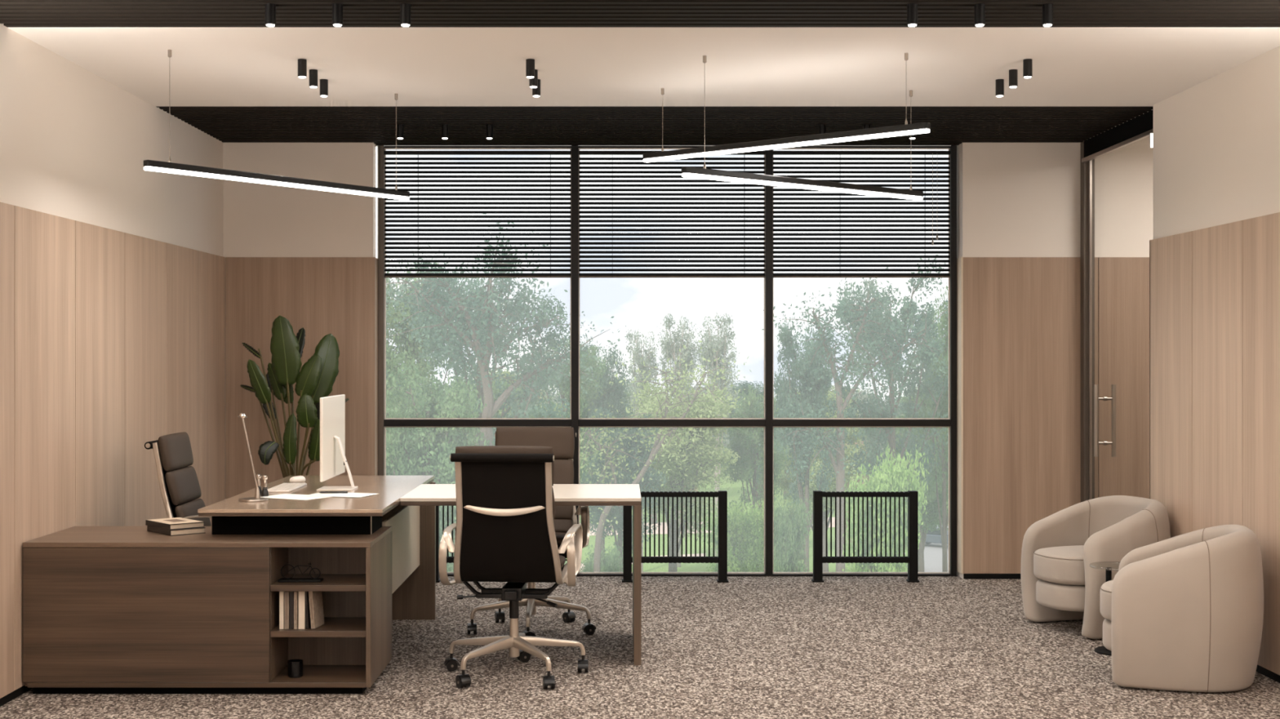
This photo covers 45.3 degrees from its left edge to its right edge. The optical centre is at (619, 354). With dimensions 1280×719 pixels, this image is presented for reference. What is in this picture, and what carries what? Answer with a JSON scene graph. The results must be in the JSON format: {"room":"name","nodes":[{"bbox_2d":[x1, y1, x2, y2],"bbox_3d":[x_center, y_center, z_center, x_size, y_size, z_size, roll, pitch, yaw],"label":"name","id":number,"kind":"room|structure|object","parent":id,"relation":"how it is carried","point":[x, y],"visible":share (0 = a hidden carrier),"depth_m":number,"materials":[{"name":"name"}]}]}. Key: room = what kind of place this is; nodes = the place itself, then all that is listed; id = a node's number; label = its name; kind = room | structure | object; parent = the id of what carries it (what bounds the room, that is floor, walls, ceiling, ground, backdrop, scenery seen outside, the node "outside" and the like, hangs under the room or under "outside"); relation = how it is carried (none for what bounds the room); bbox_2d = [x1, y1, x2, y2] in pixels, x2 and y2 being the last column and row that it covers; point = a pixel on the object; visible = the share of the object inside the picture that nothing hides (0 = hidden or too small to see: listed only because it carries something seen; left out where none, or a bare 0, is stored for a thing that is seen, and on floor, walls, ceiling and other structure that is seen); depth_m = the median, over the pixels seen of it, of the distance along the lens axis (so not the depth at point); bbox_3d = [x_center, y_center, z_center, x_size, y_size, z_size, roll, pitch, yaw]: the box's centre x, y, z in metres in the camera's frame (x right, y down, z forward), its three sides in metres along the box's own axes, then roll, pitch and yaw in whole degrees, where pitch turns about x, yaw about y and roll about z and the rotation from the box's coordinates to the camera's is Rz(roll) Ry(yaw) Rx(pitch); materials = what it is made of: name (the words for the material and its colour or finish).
{"room":"office","nodes":[
{"label":"office","id":0,"kind":"room"},
{"bbox_2d":[0,23,225,698],"bbox_3d":[-2.640,-0.050,4.235,0.200,3.000,11.870,0,0,0],"label":"wall","id":1,"kind":"structure","parent":0,"point":[113,269],"depth_m":7.42,"materials":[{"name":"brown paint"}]},
{"bbox_2d":[0,685,32,706],"bbox_3d":[-2.550,1.433,4.135,0.011,0.033,11.470,0,0,0],"label":"baseboard","id":2,"kind":"structure","parent":1,"relation":"attached to","point":[22,690],"depth_m":6.43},
{"bbox_2d":[0,575,1279,718],"bbox_3d":[0.930,1.510,4.210,7.140,0.120,11.820,0,0,0],"label":"floor","id":3,"kind":"structure","parent":0,"point":[743,647],"depth_m":6.97,"materials":[{"name":"carpet"}]},
{"bbox_2d":[144,431,211,526],"bbox_3d":[-1.923,0.922,7.626,0.744,1.055,0.669,0,0,0],"label":"office chair","id":4,"kind":"object","parent":3,"relation":"on","point":[179,484],"visible":0.24,"depth_m":7.48,"materials":[{"name":"leather"}]},
{"bbox_2d":[22,526,391,693],"bbox_3d":[-1.794,1.125,6.810,1.477,0.650,0.620,0,0,0],"label":"credenza","id":5,"kind":"object","parent":3,"relation":"on","point":[107,610],"visible":0.94,"depth_m":6.50,"materials":[{"name":"brown wood"}]},
{"bbox_2d":[146,525,205,536],"bbox_3d":[-1.992,0.787,6.885,0.166,0.025,0.250,0,0,-40],"label":"book","id":6,"kind":"object","parent":5,"relation":"on","point":[156,530],"visible":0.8,"depth_m":6.80,"materials":[{"name":"paper"}]},
{"bbox_2d":[145,517,204,529],"bbox_3d":[-2.000,0.762,6.893,0.166,0.025,0.245,0,0,-42],"label":"book","id":7,"kind":"object","parent":6,"relation":"on","point":[175,523],"visible":1,"depth_m":6.84,"materials":[{"name":"brown paper"}]},
{"bbox_2d":[279,591,284,629],"bbox_3d":[-1.446,1.091,6.615,0.018,0.172,0.120,0,0,0],"label":"book","id":8,"kind":"object","parent":5,"relation":"on","point":[281,593],"visible":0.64,"depth_m":6.56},
{"bbox_2d":[284,591,289,629],"bbox_3d":[-1.424,1.097,6.615,0.020,0.160,0.120,0,0,0],"label":"book","id":9,"kind":"object","parent":5,"relation":"on","point":[286,594],"visible":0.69,"depth_m":6.56,"materials":[{"name":"brown paper"}]},
{"bbox_2d":[289,591,293,629],"bbox_3d":[-1.403,1.093,6.615,0.015,0.168,0.120,0,0,0],"label":"book","id":10,"kind":"object","parent":5,"relation":"on","point":[291,593],"visible":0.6,"depth_m":6.56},
{"bbox_2d":[287,659,302,678],"bbox_3d":[-1.400,1.360,6.620,0.066,0.070,0.066,0,0,0],"label":"candle cup","id":11,"kind":"object","parent":5,"relation":"on","point":[295,667],"visible":1,"depth_m":6.59,"materials":[{"name":"black"}]},
{"bbox_2d":[293,591,298,629],"bbox_3d":[-1.386,1.097,6.615,0.014,0.160,0.120,0,0,0],"label":"book","id":12,"kind":"object","parent":5,"relation":"on","point":[295,593],"visible":0.65,"depth_m":6.56,"materials":[{"name":"brown paper"}]},
{"bbox_2d":[277,562,323,582],"bbox_3d":[-1.379,0.943,6.630,0.185,0.080,0.060,0,0,0],"label":"ornament","id":13,"kind":"object","parent":5,"relation":"on","point":[284,579],"visible":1,"depth_m":6.63,"materials":[{"name":"metal"}]},
{"bbox_2d":[277,577,323,582],"bbox_3d":[-1.379,0.978,6.630,0.185,0.010,0.060,0,0,0],"label":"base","id":14,"kind":"object","parent":5,"relation":"on","point":[282,580],"depth_m":6.60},
{"bbox_2d":[298,591,306,629],"bbox_3d":[-1.360,1.092,6.615,0.027,0.170,0.120,0,0,0],"label":"book","id":15,"kind":"object","parent":5,"relation":"on","point":[302,617],"visible":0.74,"depth_m":6.56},
{"bbox_2d":[304,591,311,629],"bbox_3d":[-1.333,1.094,6.615,0.018,0.164,0.120,0,0,5],"label":"book","id":16,"kind":"object","parent":5,"relation":"on","point":[306,593],"visible":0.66,"depth_m":6.56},
{"bbox_2d":[308,591,324,629],"bbox_3d":[-1.308,1.095,6.616,0.031,0.163,0.120,0,0,8],"label":"book","id":17,"kind":"object","parent":5,"relation":"on","point":[316,605],"visible":0.81,"depth_m":6.59,"materials":[{"name":"brown paper"}]},
{"bbox_2d":[270,617,365,637],"bbox_3d":[-1.280,1.191,6.686,0.408,0.026,0.348,0,0,0],"label":"shelf","id":18,"kind":"object","parent":5,"relation":"attached to","point":[333,627],"depth_m":6.53,"materials":[{"name":"brown wood"}]},
{"bbox_2d":[270,573,365,591],"bbox_3d":[-1.280,0.996,6.686,0.408,0.026,0.348,0,0,0],"label":"shelf","id":19,"kind":"object","parent":5,"relation":"attached to","point":[331,582],"depth_m":6.56,"materials":[{"name":"brown wood"}]},
{"bbox_2d":[240,315,349,477],"bbox_3d":[-1.983,0.610,9.194,0.672,1.681,0.505,0,0,0],"label":"potted plant","id":20,"kind":"object","parent":3,"relation":"on","point":[316,379],"visible":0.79,"depth_m":9.10,"materials":[{"name":"green plant"}]},
{"bbox_2d":[197,475,641,665],"bbox_3d":[-0.859,1.060,7.535,1.922,0.780,1.850,0,0,0],"label":"desk","id":21,"kind":"object","parent":3,"relation":"on","point":[407,504],"visible":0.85,"depth_m":7.17,"materials":[{"name":"brown wood"}]},
{"bbox_2d":[238,413,268,502],"bbox_3d":[-1.729,0.469,7.088,0.132,0.401,0.341,0,0,-33],"label":"desk lamp","id":22,"kind":"object","parent":21,"relation":"on","point":[257,498],"visible":1,"depth_m":7.00,"materials":[{"name":"silver metal"}]},
{"bbox_2d":[267,483,306,492],"bbox_3d":[-1.660,0.664,7.630,0.124,0.011,0.420,0,0,0],"label":"keyboard","id":23,"kind":"object","parent":21,"relation":"on","point":[284,487],"visible":0.98,"depth_m":7.56,"materials":[{"name":"white plastic"}]},
{"bbox_2d":[262,493,329,500],"bbox_3d":[-1.515,0.669,7.170,0.297,0.002,0.210,0,0,28],"label":"paper sheet","id":24,"kind":"object","parent":21,"relation":"on","point":[287,496],"visible":0.95,"depth_m":7.15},
{"bbox_2d":[316,394,357,490],"bbox_3d":[-1.399,0.439,7.600,0.173,0.463,0.600,0,0,0],"label":"monitor","id":25,"kind":"object","parent":21,"relation":"on","point":[333,462],"visible":1,"depth_m":7.55,"materials":[{"name":"white plastic"}]},
{"bbox_2d":[303,493,377,497],"bbox_3d":[-1.320,0.668,7.270,0.297,0.002,0.210,0,0,15],"label":"paper sheet","id":26,"kind":"object","parent":21,"relation":"on","point":[327,495],"visible":1,"depth_m":7.26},
{"bbox_2d":[435,506,528,582],"bbox_3d":[-0.875,1.161,9.760,0.678,0.578,0.072,0,0,0],"label":"radiator","id":27,"kind":"object","parent":3,"relation":"on","point":[449,559],"visible":0.07,"depth_m":9.74,"materials":[{"name":"metal"}]},
{"bbox_2d":[438,445,588,689],"bbox_3d":[-0.481,0.922,6.882,0.669,1.055,0.744,0,0,4],"label":"office chair","id":28,"kind":"object","parent":3,"relation":"on","point":[504,531],"visible":1,"depth_m":6.63,"materials":[{"name":"leather"}]},
{"bbox_2d":[466,426,595,636],"bbox_3d":[-0.454,0.922,8.039,0.669,1.055,0.744,0,0,0],"label":"office chair","id":29,"kind":"object","parent":3,"relation":"on","point":[562,439],"visible":0.45,"depth_m":8.25,"materials":[{"name":"leather"}]},
{"bbox_2d":[622,490,728,582],"bbox_3d":[0.355,1.161,9.760,0.678,0.578,0.072,0,0,0],"label":"radiator","id":30,"kind":"object","parent":3,"relation":"on","point":[722,559],"visible":0.83,"depth_m":9.74,"materials":[{"name":"metal"}]},
{"bbox_2d":[811,490,919,582],"bbox_3d":[1.567,1.161,9.760,0.678,0.578,0.072,0,0,0],"label":"radiator","id":31,"kind":"object","parent":3,"relation":"on","point":[912,559],"visible":1,"depth_m":9.74,"materials":[{"name":"metal"}]},
{"bbox_2d":[1020,495,1170,639],"bbox_3d":[2.537,1.105,8.101,0.684,0.681,0.707,0,0,-17],"label":"armchair","id":32,"kind":"object","parent":3,"relation":"on","point":[1066,553],"visible":0.66,"depth_m":7.95,"materials":[{"name":"fabric"}]},
{"bbox_2d":[1033,545,1084,585],"bbox_3d":[2.482,1.106,8.084,0.570,0.164,0.452,0,0,-17],"label":"seat cushion","id":33,"kind":"object","parent":32,"relation":"on","point":[1053,565],"depth_m":7.93,"materials":[{"name":"fabric"}]},
{"bbox_2d":[1094,567,1111,656],"bbox_3d":[2.430,1.238,7.450,0.274,0.423,0.274,0,0,0],"label":"side table","id":34,"kind":"object","parent":3,"relation":"on","point":[1100,650],"visible":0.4,"depth_m":7.44,"materials":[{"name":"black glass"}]},
{"bbox_2d":[1099,524,1263,693],"bbox_3d":[2.502,1.105,6.829,0.684,0.681,0.707,0,0,21],"label":"armchair","id":35,"kind":"object","parent":3,"relation":"on","point":[1184,612],"visible":1,"depth_m":6.53,"materials":[{"name":"fabric"}]},
{"bbox_2d":[1099,580,1113,621],"bbox_3d":[2.449,1.106,6.850,0.570,0.164,0.452,0,0,21],"label":"seat cushion","id":36,"kind":"object","parent":35,"relation":"on","point":[1105,593],"depth_m":6.83,"materials":[{"name":"fabric"}]},
{"bbox_2d":[8,26,1279,123],"bbox_3d":[0.930,-1.457,4.250,7.140,0.186,11.900,0,0,0],"label":"ceiling","id":37,"kind":"structure","parent":0,"point":[206,66],"depth_m":7.14,"materials":[{"name":"white paint"}]},
{"bbox_2d":[143,49,409,199],"bbox_3d":[-1.605,-1.089,7.424,0.034,0.551,1.647,0,0,36],"label":"pendant lamp","id":38,"kind":"object","parent":37,"relation":"hanging from","point":[149,165],"visible":1,"depth_m":7.32,"materials":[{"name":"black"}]},
{"bbox_2d":[143,166,408,199],"bbox_3d":[-1.605,-0.821,7.424,0.032,0.017,1.645,0,0,36],"label":"diffuser","id":39,"kind":"object","parent":38,"relation":"attached to","point":[202,171],"depth_m":7.37,"materials":[{"name":"white"}]},
{"bbox_2d":[297,58,306,78],"bbox_3d":[-1.468,-1.321,7.090,0.041,0.086,0.041,0,0,0],"label":"spotlight","id":40,"kind":"object","parent":37,"relation":"in","point":[302,63],"visible":1,"depth_m":7.07,"materials":[{"name":"black"}]},
{"bbox_2d":[309,69,317,88],"bbox_3d":[-1.468,-1.321,7.350,0.041,0.086,0.041,0,0,0],"label":"spotlight","id":41,"kind":"object","parent":37,"relation":"in","point":[313,73],"visible":1,"depth_m":7.33,"materials":[{"name":"black"}]},
{"bbox_2d":[320,79,328,97],"bbox_3d":[-1.468,-1.321,7.610,0.041,0.086,0.041,0,0,0],"label":"spotlight","id":42,"kind":"object","parent":37,"relation":"in","point":[323,82],"visible":1,"depth_m":7.59,"materials":[{"name":"black"}]},
{"bbox_2d":[525,58,534,78],"bbox_3d":[-0.412,-1.321,7.090,0.041,0.086,0.041,0,0,0],"label":"spotlight","id":43,"kind":"object","parent":37,"relation":"in","point":[530,63],"visible":1,"depth_m":7.07,"materials":[{"name":"black"}]},
{"bbox_2d":[528,69,537,88],"bbox_3d":[-0.412,-1.321,7.350,0.041,0.086,0.041,0,0,0],"label":"spotlight","id":44,"kind":"object","parent":37,"relation":"in","point":[533,82],"visible":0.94,"depth_m":7.33,"materials":[{"name":"black"}]},
{"bbox_2d":[0,0,1279,26],"bbox_3d":[0.182,-1.402,5.573,5.485,0.074,1.654,0,0,0],"label":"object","id":45,"kind":"structure","parent":37,"relation":"attached to","point":[13,13],"depth_m":6.15,"materials":[{"name":"black"}]},
{"bbox_2d":[265,3,275,26],"bbox_3d":[-1.362,-1.323,5.980,0.041,0.086,0.041,0,0,0],"label":"spotlight","id":46,"kind":"object","parent":45,"relation":"attached to","point":[270,8],"visible":1,"depth_m":5.96,"materials":[{"name":"black"}]},
{"bbox_2d":[332,3,342,26],"bbox_3d":[-1.100,-1.323,5.980,0.041,0.086,0.041,0,0,0],"label":"spotlight","id":47,"kind":"object","parent":45,"relation":"attached to","point":[337,8],"visible":1,"depth_m":5.96,"materials":[{"name":"black"}]},
{"bbox_2d":[400,3,410,26],"bbox_3d":[-0.835,-1.323,5.980,0.041,0.086,0.041,0,0,0],"label":"spotlight","id":48,"kind":"object","parent":45,"relation":"attached to","point":[405,8],"visible":1,"depth_m":5.96,"materials":[{"name":"black"}]},
{"bbox_2d":[906,3,917,26],"bbox_3d":[1.144,-1.323,5.980,0.041,0.086,0.041,0,0,0],"label":"spotlight","id":49,"kind":"object","parent":45,"relation":"attached to","point":[912,8],"visible":1,"depth_m":5.96,"materials":[{"name":"black"}]},
{"bbox_2d":[974,3,985,26],"bbox_3d":[1.407,-1.323,5.980,0.041,0.086,0.041,0,0,0],"label":"spotlight","id":50,"kind":"object","parent":45,"relation":"attached to","point":[980,8],"visible":1,"depth_m":5.96,"materials":[{"name":"black"}]},
{"bbox_2d":[1042,3,1053,26],"bbox_3d":[1.672,-1.323,5.980,0.041,0.086,0.041,0,0,0],"label":"spotlight","id":51,"kind":"object","parent":45,"relation":"attached to","point":[1047,8],"visible":1,"depth_m":5.96,"materials":[{"name":"black"}]},
{"bbox_2d":[642,53,930,162],"bbox_3d":[0.759,-1.179,7.402,1.652,0.370,0.036,0,0,41],"label":"pendant lamp","id":52,"kind":"object","parent":37,"relation":"hanging from","point":[907,129],"visible":1,"depth_m":7.34,"materials":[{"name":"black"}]},
{"bbox_2d":[643,128,929,162],"bbox_3d":[0.759,-1.002,7.402,1.650,0.017,0.032,0,0,40],"label":"diffuser","id":53,"kind":"object","parent":52,"relation":"attached to","point":[864,134],"depth_m":7.37,"materials":[{"name":"white"}]},
{"bbox_2d":[681,55,923,199],"bbox_3d":[0.930,-1.083,7.444,1.658,0.562,0.035,0,0,-39],"label":"pendant lamp","id":54,"kind":"object","parent":37,"relation":"hanging from","point":[687,171],"visible":1,"depth_m":7.35,"materials":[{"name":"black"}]},
{"bbox_2d":[681,173,923,199],"bbox_3d":[0.930,-0.810,7.444,1.656,0.017,0.032,0,0,-39],"label":"diffuser","id":55,"kind":"object","parent":54,"relation":"attached to","point":[748,178],"depth_m":7.42,"materials":[{"name":"white"}]},
{"bbox_2d":[995,79,1004,97],"bbox_3d":[1.890,-1.321,7.610,0.041,0.086,0.041,0,0,0],"label":"spotlight","id":56,"kind":"object","parent":37,"relation":"in","point":[999,82],"visible":1,"depth_m":7.59,"materials":[{"name":"black"}]},
{"bbox_2d":[1008,69,1017,88],"bbox_3d":[1.890,-1.321,7.350,0.041,0.086,0.041,0,0,0],"label":"spotlight","id":57,"kind":"object","parent":37,"relation":"in","point":[1013,73],"visible":1,"depth_m":7.33,"materials":[{"name":"black"}]},
{"bbox_2d":[1022,58,1032,78],"bbox_3d":[1.890,-1.321,7.090,0.041,0.086,0.041,0,0,0],"label":"spotlight","id":58,"kind":"object","parent":37,"relation":"in","point":[1027,63],"visible":1,"depth_m":7.08,"materials":[{"name":"black"}]},
{"bbox_2d":[223,133,1153,578],"bbox_3d":[0.880,-0.050,10.015,7.240,3.000,0.290,0,0,0],"label":"wall","id":59,"kind":"structure","parent":0,"point":[305,257],"depth_m":9.87,"materials":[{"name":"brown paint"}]},
{"bbox_2d":[375,146,377,258],"bbox_3d":[-1.574,-0.985,9.944,0.014,0.730,0.033,0,0,0],"label":"strip light","id":60,"kind":"object","parent":59,"relation":"attached to","point":[376,147],"visible":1,"depth_m":9.93,"materials":[{"name":"white plastic"}]},
{"bbox_2d":[375,146,377,257],"bbox_3d":[-1.574,-0.985,9.928,0.010,0.720,0.003,0,0,0],"label":"diffuser","id":61,"kind":"object","parent":60,"relation":"attached to","point":[375,147],"depth_m":9.93,"materials":[{"name":"white"}]},
{"bbox_2d":[155,106,1153,145],"bbox_3d":[0.210,-1.402,9.275,5.540,0.074,1.690,0,0,0],"label":"ceiling","id":62,"kind":"structure","parent":59,"relation":"attached to","point":[512,125],"depth_m":9.07,"materials":[{"name":"black"}]},
{"bbox_2d":[377,145,956,576],"bbox_3d":[0.314,0.044,10.025,3.776,2.812,0.070,0,0,0],"label":"window","id":63,"kind":"structure","parent":59,"relation":"in","point":[768,422],"depth_m":9.99,"materials":[{"name":"brown metal"}]},
{"bbox_2d":[384,151,571,277],"bbox_3d":[-0.925,-0.914,10.014,1.218,0.829,0.030,0,0,0],"label":"blind","id":64,"kind":"object","parent":63,"relation":"attached to","point":[386,153],"visible":1,"depth_m":10.01,"materials":[{"name":"black"}]},
{"bbox_2d":[578,151,764,277],"bbox_3d":[0.344,-0.914,10.014,1.216,0.829,0.030,0,0,0],"label":"blind","id":65,"kind":"object","parent":63,"relation":"attached to","point":[580,153],"visible":0.94,"depth_m":10.01,"materials":[{"name":"black"}]},
{"bbox_2d":[773,151,950,277],"bbox_3d":[1.582,-0.914,10.008,1.156,0.829,0.042,0,0,0],"label":"blind","id":66,"kind":"object","parent":63,"relation":"attached to","point":[775,153],"visible":0.99,"depth_m":10.01,"materials":[{"name":"black"}]},
{"bbox_2d":[963,573,1021,579],"bbox_3d":[2.600,1.433,9.877,0.760,0.033,0.009,0,0,0],"label":"baseboard","id":67,"kind":"structure","parent":59,"relation":"attached to","point":[966,576],"depth_m":9.87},
{"bbox_2d":[1149,45,1279,675],"bbox_3d":[2.975,-0.050,3.348,0.140,3.000,10.095,0,0,0],"label":"wall","id":68,"kind":"structure","parent":0,"point":[1215,246],"depth_m":7.42,"materials":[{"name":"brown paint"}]},
{"bbox_2d":[1080,109,1153,502],"bbox_3d":[3.006,0.044,9.124,0.135,2.812,1.488,0,0,0],"label":"door","id":69,"kind":"structure","parent":68,"relation":"in","point":[1136,129],"depth_m":9.80,"materials":[{"name":"brown metal"}]},
{"bbox_2d":[1255,664,1279,683],"bbox_3d":[2.914,1.433,3.390,0.011,0.033,9.980,0,0,0],"label":"baseboard","id":70,"kind":"structure","parent":68,"relation":"attached to","point":[1260,669],"depth_m":6.87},
{"label":"outside","id":71,"kind":"structure","parent":0,"visible":0},
{"bbox_2d":[418,409,948,572],"bbox_3d":[0.000,15.250,232.500,320.000,0.500,375.000,0,0,0],"label":"ground","id":72,"kind":"structure","parent":71,"point":[732,495],"depth_m":122.11,"materials":[{"name":"green plant"}]},
{"bbox_2d":[386,254,474,463],"bbox_3d":[-11.387,4.741,81.888,7.667,20.544,7.545,0,0,10],"label":"tree","id":73,"kind":"object","parent":72,"relation":"on","point":[408,353],"visible":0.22,"depth_m":80.73,"materials":[{"name":"green plant"}]},
{"bbox_2d":[386,364,494,572],"bbox_3d":[-6.940,7.684,56.238,5.052,14.649,5.033,0,0,-25],"label":"tree","id":74,"kind":"object","parent":72,"relation":"on","point":[429,445],"visible":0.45,"depth_m":55.51,"materials":[{"name":"green plant"}]},
{"bbox_2d":[386,232,582,468],"bbox_3d":[-6.146,4.852,70.496,9.018,20.327,8.542,0,0,9],"label":"tree","id":75,"kind":"object","parent":72,"relation":"on","point":[521,411],"visible":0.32,"depth_m":69.20,"materials":[{"name":"green plant"}]},
{"bbox_2d":[453,378,521,417],"bbox_3d":[-15.457,8.816,179.590,12.385,12.384,12.189,0,0,32],"label":"tree","id":76,"kind":"object","parent":72,"relation":"on","point":[495,391],"visible":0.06,"depth_m":178.49,"materials":[{"name":"green plant"}]},
{"bbox_2d":[386,213,626,445],"bbox_3d":[-4.964,4.813,59.602,10.946,20.374,6.781,0,0,-15],"label":"tree","id":77,"kind":"object","parent":72,"relation":"on","point":[483,356],"visible":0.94,"depth_m":59.86,"materials":[{"name":"green plant"}]},
{"bbox_2d":[468,368,556,416],"bbox_3d":[-14.508,8.406,202.107,13.267,13.204,13.149,0,0,-37],"label":"tree","id":78,"kind":"object","parent":72,"relation":"on","point":[504,371],"visible":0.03,"depth_m":199.78,"materials":[{"name":"green plant"}]},
{"bbox_2d":[521,330,613,479],"bbox_3d":[-3.295,6.805,87.895,6.424,16.414,5.054,0,0,8],"label":"tree","id":79,"kind":"object","parent":72,"relation":"on","point":[566,393],"visible":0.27,"depth_m":87.71,"materials":[{"name":"green plant"}]},
{"bbox_2d":[580,541,622,572],"bbox_3d":[-0.712,11.548,65.996,2.090,6.912,2.054,0,0,-31],"label":"bush","id":80,"kind":"object","parent":72,"relation":"on","point":[611,565],"visible":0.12,"depth_m":65.83,"materials":[{"name":"green plant"}]},
{"bbox_2d":[568,378,639,479],"bbox_3d":[-2.736,8.794,181.819,11.850,12.426,11.956,0,0,-44],"label":"tree","id":81,"kind":"object","parent":72,"relation":"on","point":[624,395],"visible":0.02,"depth_m":181.15,"materials":[{"name":"green plant"}]},
{"bbox_2d":[579,334,634,561],"bbox_3d":[-1.020,6.886,91.936,4.527,16.249,4.456,0,0,38],"label":"tree","id":82,"kind":"object","parent":72,"relation":"on","point":[615,393],"visible":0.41,"depth_m":91.48,"materials":[{"name":"green plant"}]},
{"bbox_2d":[579,406,668,572],"bbox_3d":[0.225,8.853,80.026,4.847,12.309,4.891,0,0,-29],"label":"tree","id":83,"kind":"object","parent":72,"relation":"on","point":[644,455],"visible":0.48,"depth_m":79.26,"materials":[{"name":"green plant"}]},
{"bbox_2d":[624,328,660,572],"bbox_3d":[1.596,6.600,104.858,2.739,16.818,2.872,0,0,-11],"label":"tree","id":84,"kind":"object","parent":72,"relation":"on","point":[649,357],"visible":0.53,"depth_m":104.62,"materials":[{"name":"green plant"}]},
{"bbox_2d":[579,334,751,572],"bbox_3d":[1.164,7.081,64.262,8.740,15.842,5.153,0,0,-4],"label":"tree","id":85,"kind":"object","parent":72,"relation":"on","point":[658,444],"visible":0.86,"depth_m":63.89,"materials":[{"name":"green plant"}]},
{"bbox_2d":[656,313,704,567],"bbox_3d":[4.317,6.054,108.153,3.526,17.913,3.362,0,0,-7],"label":"tree","id":86,"kind":"object","parent":72,"relation":"on","point":[674,348],"visible":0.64,"depth_m":107.73,"materials":[{"name":"green plant"}]},
{"bbox_2d":[625,382,741,572],"bbox_3d":[3.345,8.271,85.969,7.616,13.474,7.684,0,0,-17],"label":"tree","id":87,"kind":"object","parent":72,"relation":"on","point":[693,455],"visible":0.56,"depth_m":84.72,"materials":[{"name":"green plant"}]},
{"bbox_2d":[580,517,835,535],"bbox_3d":[7.843,14.970,133.653,28.576,0.040,15.481,0,0,0],"label":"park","id":88,"kind":"structure","parent":72,"relation":"on","point":[833,518],"depth_m":130.78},
{"bbox_2d":[713,397,787,511],"bbox_3d":[11.792,9.294,134.021,8.837,11.424,8.759,0,0,36],"label":"tree","id":89,"kind":"object","parent":88,"relation":"on","point":[733,411],"visible":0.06,"depth_m":133.10,"materials":[{"name":"green plant"}]},
{"bbox_2d":[694,312,739,569],"bbox_3d":[6.615,6.081,104.232,3.413,17.859,3.579,0,0,14],"label":"tree","id":90,"kind":"object","parent":72,"relation":"on","point":[721,347],"visible":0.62,"depth_m":103.66,"materials":[{"name":"green plant"}]},
{"bbox_2d":[695,380,774,469],"bbox_3d":[15.074,9.218,198.744,13.122,11.578,13.006,0,0,-39],"label":"tree","id":91,"kind":"object","parent":72,"relation":"on","point":[741,384],"visible":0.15,"depth_m":196.25,"materials":[{"name":"green plant"}]},
{"bbox_2d":[701,496,777,572],"bbox_3d":[5.844,10.911,73.995,3.816,8.186,3.882,0,0,-7],"label":"bush","id":92,"kind":"object","parent":72,"relation":"on","point":[745,532],"visible":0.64,"depth_m":73.13,"materials":[{"name":"green plant"}]},
{"bbox_2d":[720,384,791,516],"bbox_3d":[8.082,8.358,89.961,4.872,13.301,4.795,0,0,-36],"label":"tree","id":93,"kind":"object","parent":72,"relation":"on","point":[744,438],"visible":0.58,"depth_m":89.27,"materials":[{"name":"green plant"}]},
{"bbox_2d":[759,493,813,572],"bbox_3d":[7.515,10.588,67.996,2.153,8.833,2.116,0,0,-31],"label":"bush","id":94,"kind":"object","parent":72,"relation":"on","point":[788,532],"visible":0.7,"depth_m":67.58,"materials":[{"name":"green plant"}]},
{"bbox_2d":[773,313,849,572],"bbox_3d":[9.801,6.430,79.930,4.724,17.163,4.649,0,0,27],"label":"tree","id":95,"kind":"object","parent":72,"relation":"on","point":[815,396],"visible":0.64,"depth_m":79.53,"materials":[{"name":"green plant"}]},
{"bbox_2d":[773,385,861,476],"bbox_3d":[23.216,9.342,181.754,12.002,11.328,11.895,0,0,-12],"label":"tree","id":96,"kind":"object","parent":72,"relation":"on","point":[833,387],"visible":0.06,"depth_m":179.67,"materials":[{"name":"green plant"}]},
{"bbox_2d":[774,408,873,572],"bbox_3d":[12.822,9.014,95.309,6.701,11.986,6.642,0,0,-19],"label":"tree","id":97,"kind":"object","parent":72,"relation":"on","point":[785,481],"visible":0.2,"depth_m":94.52,"materials":[{"name":"green plant"}]},
{"bbox_2d":[758,266,948,572],"bbox_3d":[10.745,5.622,66.228,9.690,18.755,5.262,0,0,-21],"label":"tree","id":98,"kind":"object","parent":72,"relation":"on","point":[839,465],"visible":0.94,"depth_m":65.90,"materials":[{"name":"green plant"}]},
{"bbox_2d":[828,386,879,407],"bbox_3d":[30.269,9.552,203.702,14.039,10.909,13.817,0,0,-45],"label":"tree","id":99,"kind":"object","parent":72,"relation":"on","point":[860,393],"visible":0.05,"depth_m":202.33,"materials":[{"name":"green plant"}]},
{"bbox_2d":[841,443,928,572],"bbox_3d":[9.788,9.164,56.990,3.223,11.685,3.168,0,0,26],"label":"bush","id":100,"kind":"object","parent":72,"relation":"on","point":[894,482],"visible":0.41,"depth_m":56.51,"materials":[{"name":"green plant"}]},
{"bbox_2d":[832,254,948,555],"bbox_3d":[12.686,5.237,72.296,7.111,19.556,6.736,0,0,-14],"label":"tree","id":101,"kind":"object","parent":72,"relation":"on","point":[867,412],"visible":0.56,"depth_m":71.21,"materials":[{"name":"green plant"}]},
{"bbox_2d":[871,412,948,572],"bbox_3d":[16.508,8.981,84.231,5.481,12.052,5.530,0,0,42],"label":"tree","id":102,"kind":"object","parent":72,"relation":"on","point":[931,518],"visible":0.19,"depth_m":83.13,"materials":[{"name":"green plant"}]},
{"bbox_2d":[899,526,948,572],"bbox_3d":[24.781,14.970,117.482,14.217,0.040,36.689,0,0,0],"label":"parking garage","id":103,"kind":"structure","parent":72,"relation":"on","point":[932,552],"depth_m":112.41,"materials":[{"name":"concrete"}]},
{"bbox_2d":[925,526,948,544],"bbox_3d":[24.930,14.205,118.966,4.285,1.470,1.760,0,0,35],"label":"parked car","id":104,"kind":"object","parent":103,"relation":"on","point":[935,536],"visible":0.14,"depth_m":118.38,"materials":[{"name":"grey"}]},
{"bbox_2d":[907,285,948,572],"bbox_3d":[16.679,5.687,77.989,4.155,18.650,4.222,0,0,31],"label":"tree","id":105,"kind":"object","parent":72,"relation":"on","point":[930,406],"visible":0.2,"depth_m":77.56,"materials":[{"name":"green plant"}]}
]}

